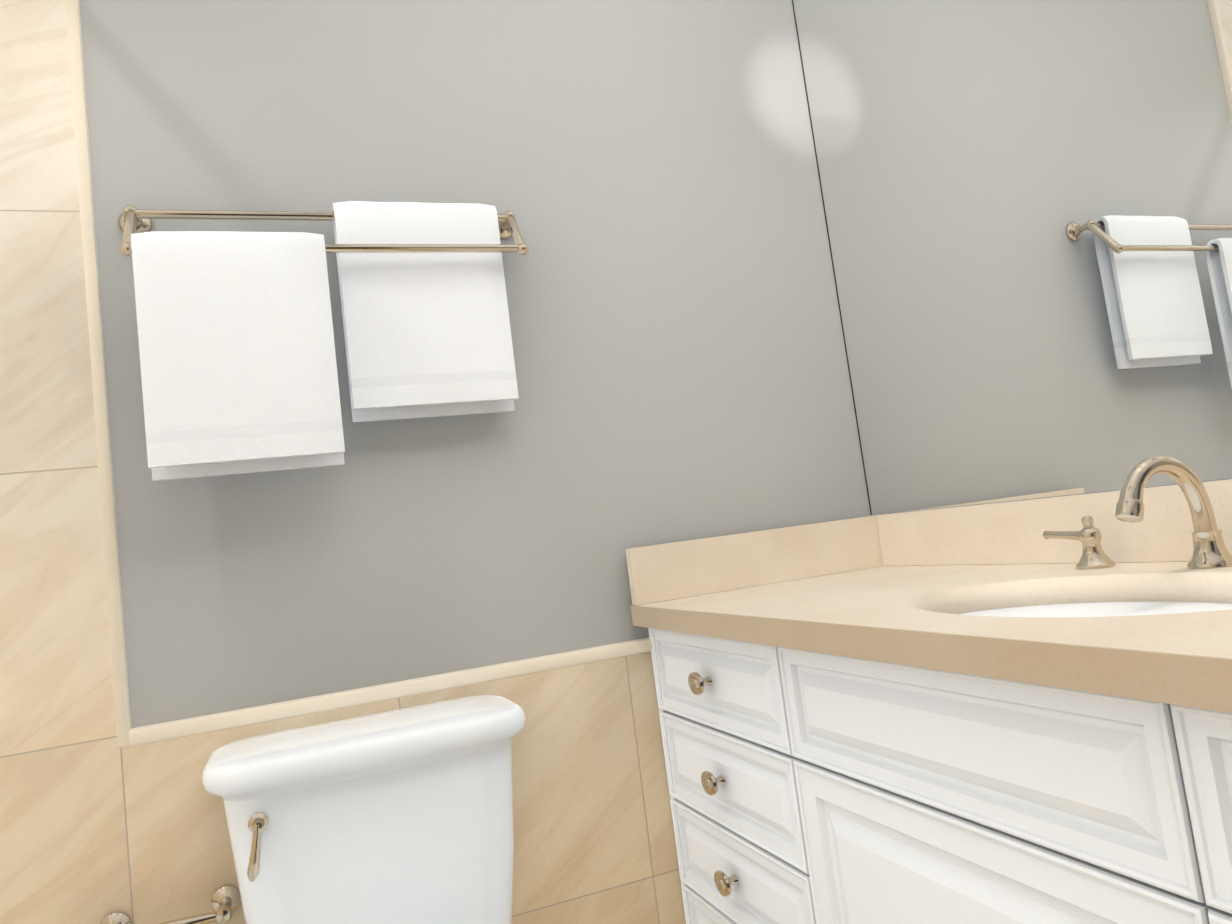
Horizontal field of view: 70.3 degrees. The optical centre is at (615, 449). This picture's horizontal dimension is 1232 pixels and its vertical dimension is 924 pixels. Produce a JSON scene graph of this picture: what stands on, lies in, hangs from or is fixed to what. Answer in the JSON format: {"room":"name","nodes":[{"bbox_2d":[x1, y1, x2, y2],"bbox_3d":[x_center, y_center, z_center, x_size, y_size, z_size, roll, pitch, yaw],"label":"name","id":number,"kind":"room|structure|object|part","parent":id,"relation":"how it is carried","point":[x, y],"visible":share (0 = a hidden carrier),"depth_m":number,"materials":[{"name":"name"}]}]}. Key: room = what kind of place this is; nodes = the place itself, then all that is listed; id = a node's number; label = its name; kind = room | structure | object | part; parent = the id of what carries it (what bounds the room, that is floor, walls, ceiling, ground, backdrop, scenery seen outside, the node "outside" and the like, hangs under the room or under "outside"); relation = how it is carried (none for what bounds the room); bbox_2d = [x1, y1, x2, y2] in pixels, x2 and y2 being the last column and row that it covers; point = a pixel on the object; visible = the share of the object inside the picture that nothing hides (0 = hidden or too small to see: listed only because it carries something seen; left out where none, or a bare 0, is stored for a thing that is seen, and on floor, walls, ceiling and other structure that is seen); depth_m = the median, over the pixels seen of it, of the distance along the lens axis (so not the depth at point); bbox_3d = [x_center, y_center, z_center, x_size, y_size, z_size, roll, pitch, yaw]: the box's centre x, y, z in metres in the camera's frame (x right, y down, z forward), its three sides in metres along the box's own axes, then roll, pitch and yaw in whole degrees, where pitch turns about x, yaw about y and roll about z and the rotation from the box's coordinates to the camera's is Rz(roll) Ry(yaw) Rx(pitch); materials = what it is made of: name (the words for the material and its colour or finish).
{"room":"bathroom","nodes":[
{"label":"bathroom","id":0,"kind":"room"},
{"bbox_2d":[0,0,132,923],"bbox_3d":[-1.151,0.008,1.219,0.757,2.500,0.015,-5,-6,-21],"label":"tiled wall","id":1,"kind":"structure","parent":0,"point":[64,857],"depth_m":1.31,"materials":[{"name":"tile"}]},
{"bbox_2d":[65,0,131,747],"bbox_3d":[-0.842,-0.407,1.392,0.018,1.724,0.019,-5,-6,-21],"label":"trim","id":2,"kind":"structure","parent":1,"relation":"attached to","point":[107,497],"depth_m":1.36,"materials":[{"name":"beige stone"}]},
{"bbox_2d":[79,0,872,727],"bbox_3d":[-0.520,-0.042,1.536,2.565,2.500,0.120,-5,-6,-21],"label":"wall","id":3,"kind":"structure","parent":0,"point":[645,172],"depth_m":1.61,"materials":[{"name":"grey paint"}]},
{"bbox_2d":[119,201,528,480],"bbox_3d":[-0.446,-0.200,1.448,0.658,0.454,0.134,-5,-6,-21],"label":"towel rail","id":4,"kind":"object","parent":3,"relation":"attached to","point":[238,365],"visible":1,"depth_m":1.37,"materials":[{"name":"white fabric"}]},
{"bbox_2d":[131,231,344,480],"bbox_3d":[-0.577,-0.153,1.349,0.273,0.375,0.053,-5,-6,-21],"label":"towel","id":5,"kind":"object","parent":4,"relation":"hanging from","point":[238,364],"depth_m":1.32,"materials":[{"name":"fabric"}]},
{"bbox_2d":[332,201,518,422],"bbox_3d":[-0.328,-0.246,1.516,0.278,0.375,0.053,-5,-6,-21],"label":"towel","id":6,"kind":"object","parent":4,"relation":"hanging from","point":[426,335],"depth_m":1.49,"materials":[{"name":"fabric"}]},
{"bbox_2d":[128,637,651,745],"bbox_3d":[-0.080,0.373,1.563,1.396,0.024,0.027,-5,-6,-21],"label":"trim","id":7,"kind":"structure","parent":3,"relation":"attached to","point":[141,735],"depth_m":1.43,"materials":[{"name":"beige stone"}]},
{"bbox_2d":[121,652,685,923],"bbox_3d":[-0.037,0.769,1.528,1.408,0.776,0.015,-5,-6,-21],"label":"wainscot","id":8,"kind":"structure","parent":3,"relation":"attached to","point":[594,835],"depth_m":1.52,"materials":[{"name":"stone"}]},
{"bbox_2d":[100,885,240,923],"bbox_3d":[-0.645,0.682,1.264,0.190,0.042,0.073,-5,-6,-21],"label":"paper holder","id":9,"kind":"object","parent":8,"relation":"attached to","point":[225,901],"visible":1,"depth_m":1.27,"materials":[{"name":"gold metal"}]},
{"bbox_3d":[-0.714,0.688,1.237,0.042,0.042,0.073,-5,-6,-21],"label":"post","id":10,"kind":"part","parent":9,"relation":"part of","materials":[{"name":"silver metal"}]},
{"bbox_3d":[-0.577,0.676,1.291,0.042,0.042,0.073,-5,-6,-21],"label":"post","id":11,"kind":"part","parent":9,"relation":"part of","materials":[{"name":"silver metal"}]},
{"bbox_2d":[625,515,880,602],"bbox_3d":[0.291,0.210,1.710,0.568,0.104,0.019,-5,-6,-21],"label":"backsplash","id":12,"kind":"structure","parent":3,"relation":"attached to","point":[674,570],"depth_m":1.69,"materials":[{"name":"beige stone"}]},
{"bbox_2d":[873,478,1231,515],"bbox_3d":[1.053,-0.331,0.587,0.120,2.500,2.815,-5,-6,-21],"label":"wall","id":13,"kind":"structure","parent":0,"point":[1050,497],"depth_m":1.42,"materials":[{"name":"grey paint"}]},
{"bbox_2d":[792,0,1231,514],"bbox_3d":[0.898,-0.791,0.703,0.006,1.530,2.612,-5,-6,-21],"label":"mirror","id":14,"kind":"object","parent":13,"relation":"attached to","point":[1028,207],"depth_m":1.41,"materials":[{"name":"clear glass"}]},
{"bbox_3d":[0.441,-0.618,1.912,0.001,1.530,0.002,-5,-6,-21],"label":"mirror edge","id":15,"kind":"part","parent":14,"relation":"part of","materials":[{"name":"grey mirror"}]},
{"bbox_2d":[877,479,1231,562],"bbox_3d":[0.998,0.015,0.606,0.019,0.104,2.574,-5,-6,-21],"label":"backsplash","id":16,"kind":"structure","parent":13,"relation":"attached to","point":[1064,529],"depth_m":1.47,"materials":[{"name":"beige stone"}]},
{"bbox_3d":[0.119,1.061,0.144,2.565,0.100,3.015,-5,-6,-21],"label":"floor","id":17,"kind":"structure","parent":0,"visible":0},
{"bbox_2d":[202,695,524,923],"bbox_3d":[-0.226,0.753,1.023,0.456,0.759,0.814,-5,-6,-21],"label":"toilet","id":18,"kind":"object","parent":17,"relation":"on","point":[402,816],"visible":1,"depth_m":1.23,"materials":[{"name":"white ceramic"}]},
{"bbox_3d":[-0.472,0.523,1.156,0.030,0.078,0.038,-5,-6,-21],"label":"lever","id":19,"kind":"part","parent":18,"relation":"part of","materials":[{"name":"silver metal"}]},
{"bbox_3d":[-0.371,0.443,1.326,0.456,0.053,0.232,-5,-6,-21],"label":"tank lid","id":20,"kind":"part","parent":18,"relation":"part of","materials":[{"name":"white ceramic"}]},
{"bbox_2d":[632,591,1231,923],"bbox_3d":[0.800,0.535,0.467,0.574,0.828,2.594,-5,-6,-21],"label":"bathroom vanity","id":21,"kind":"object","parent":17,"relation":"on","point":[1009,713],"depth_m":0.94,"materials":[{"name":"white wood"}]},
{"bbox_3d":[0.134,0.370,1.392,0.031,0.037,0.049,-5,-6,-21],"label":"knob","id":22,"kind":"part","parent":21,"relation":"part of","materials":[{"name":"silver metal"}]},
{"bbox_3d":[0.153,0.523,1.378,0.031,0.037,0.049,-5,-6,-21],"label":"knob","id":23,"kind":"part","parent":21,"relation":"part of","materials":[{"name":"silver metal"}]},
{"bbox_3d":[0.172,0.673,1.363,0.031,0.037,0.049,-5,-6,-21],"label":"knob","id":24,"kind":"part","parent":21,"relation":"part of","materials":[{"name":"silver metal"}]},
{"bbox_3d":[0.157,0.368,1.401,0.023,0.151,0.454,-5,-6,-21],"label":"drawer","id":25,"kind":"part","parent":21,"relation":"part of","materials":[{"name":"white wood"}]},
{"bbox_3d":[0.176,0.521,1.386,0.023,0.152,0.454,-5,-6,-21],"label":"drawer","id":26,"kind":"part","parent":21,"relation":"part of","materials":[{"name":"white wood"}]},
{"bbox_3d":[0.195,0.671,1.372,0.023,0.146,0.454,-5,-6,-21],"label":"drawer","id":27,"kind":"part","parent":21,"relation":"part of","materials":[{"name":"white wood"}]},
{"bbox_3d":[0.221,0.878,1.352,0.023,0.267,0.454,-5,-6,-21],"label":"drawer","id":28,"kind":"part","parent":21,"relation":"part of","materials":[{"name":"white wood"}]},
{"bbox_2d":[630,559,1231,690],"bbox_3d":[0.747,0.111,0.508,0.572,0.041,2.594,-5,-6,-21],"label":"countertop","id":29,"kind":"structure","parent":21,"relation":"on","point":[891,606],"depth_m":1.06,"materials":[{"name":"beige stone"}]},
{"bbox_2d":[1042,515,1115,569],"bbox_3d":[0.677,0.136,1.292,0.051,0.074,0.106,-5,-6,-21],"label":"handle","id":30,"kind":"object","parent":29,"relation":"on","point":[1093,557],"depth_m":1.26,"materials":[{"name":"gold metal"}]},
{"bbox_2d":[1101,455,1231,566],"bbox_3d":[0.689,0.079,1.089,0.169,0.146,0.054,-5,-6,-21],"label":"faucet","id":31,"kind":"object","parent":29,"relation":"on","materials":[{"name":"gold metal"}]},
{"bbox_3d":[0.381,0.660,0.890,0.023,0.571,0.567,-5,-6,-21],"label":"door","id":32,"kind":"part","parent":21,"relation":"part of","materials":[{"name":"white wood"}]},
{"bbox_3d":[0.517,0.231,0.442,0.023,0.151,0.467,-5,-6,-21],"label":"drawer","id":33,"kind":"part","parent":21,"relation":"part of","materials":[{"name":"white wood"}]},
{"bbox_3d":[0.536,0.384,0.428,0.023,0.152,0.467,-5,-6,-21],"label":"drawer","id":34,"kind":"part","parent":21,"relation":"part of","materials":[{"name":"white wood"}]}
]}

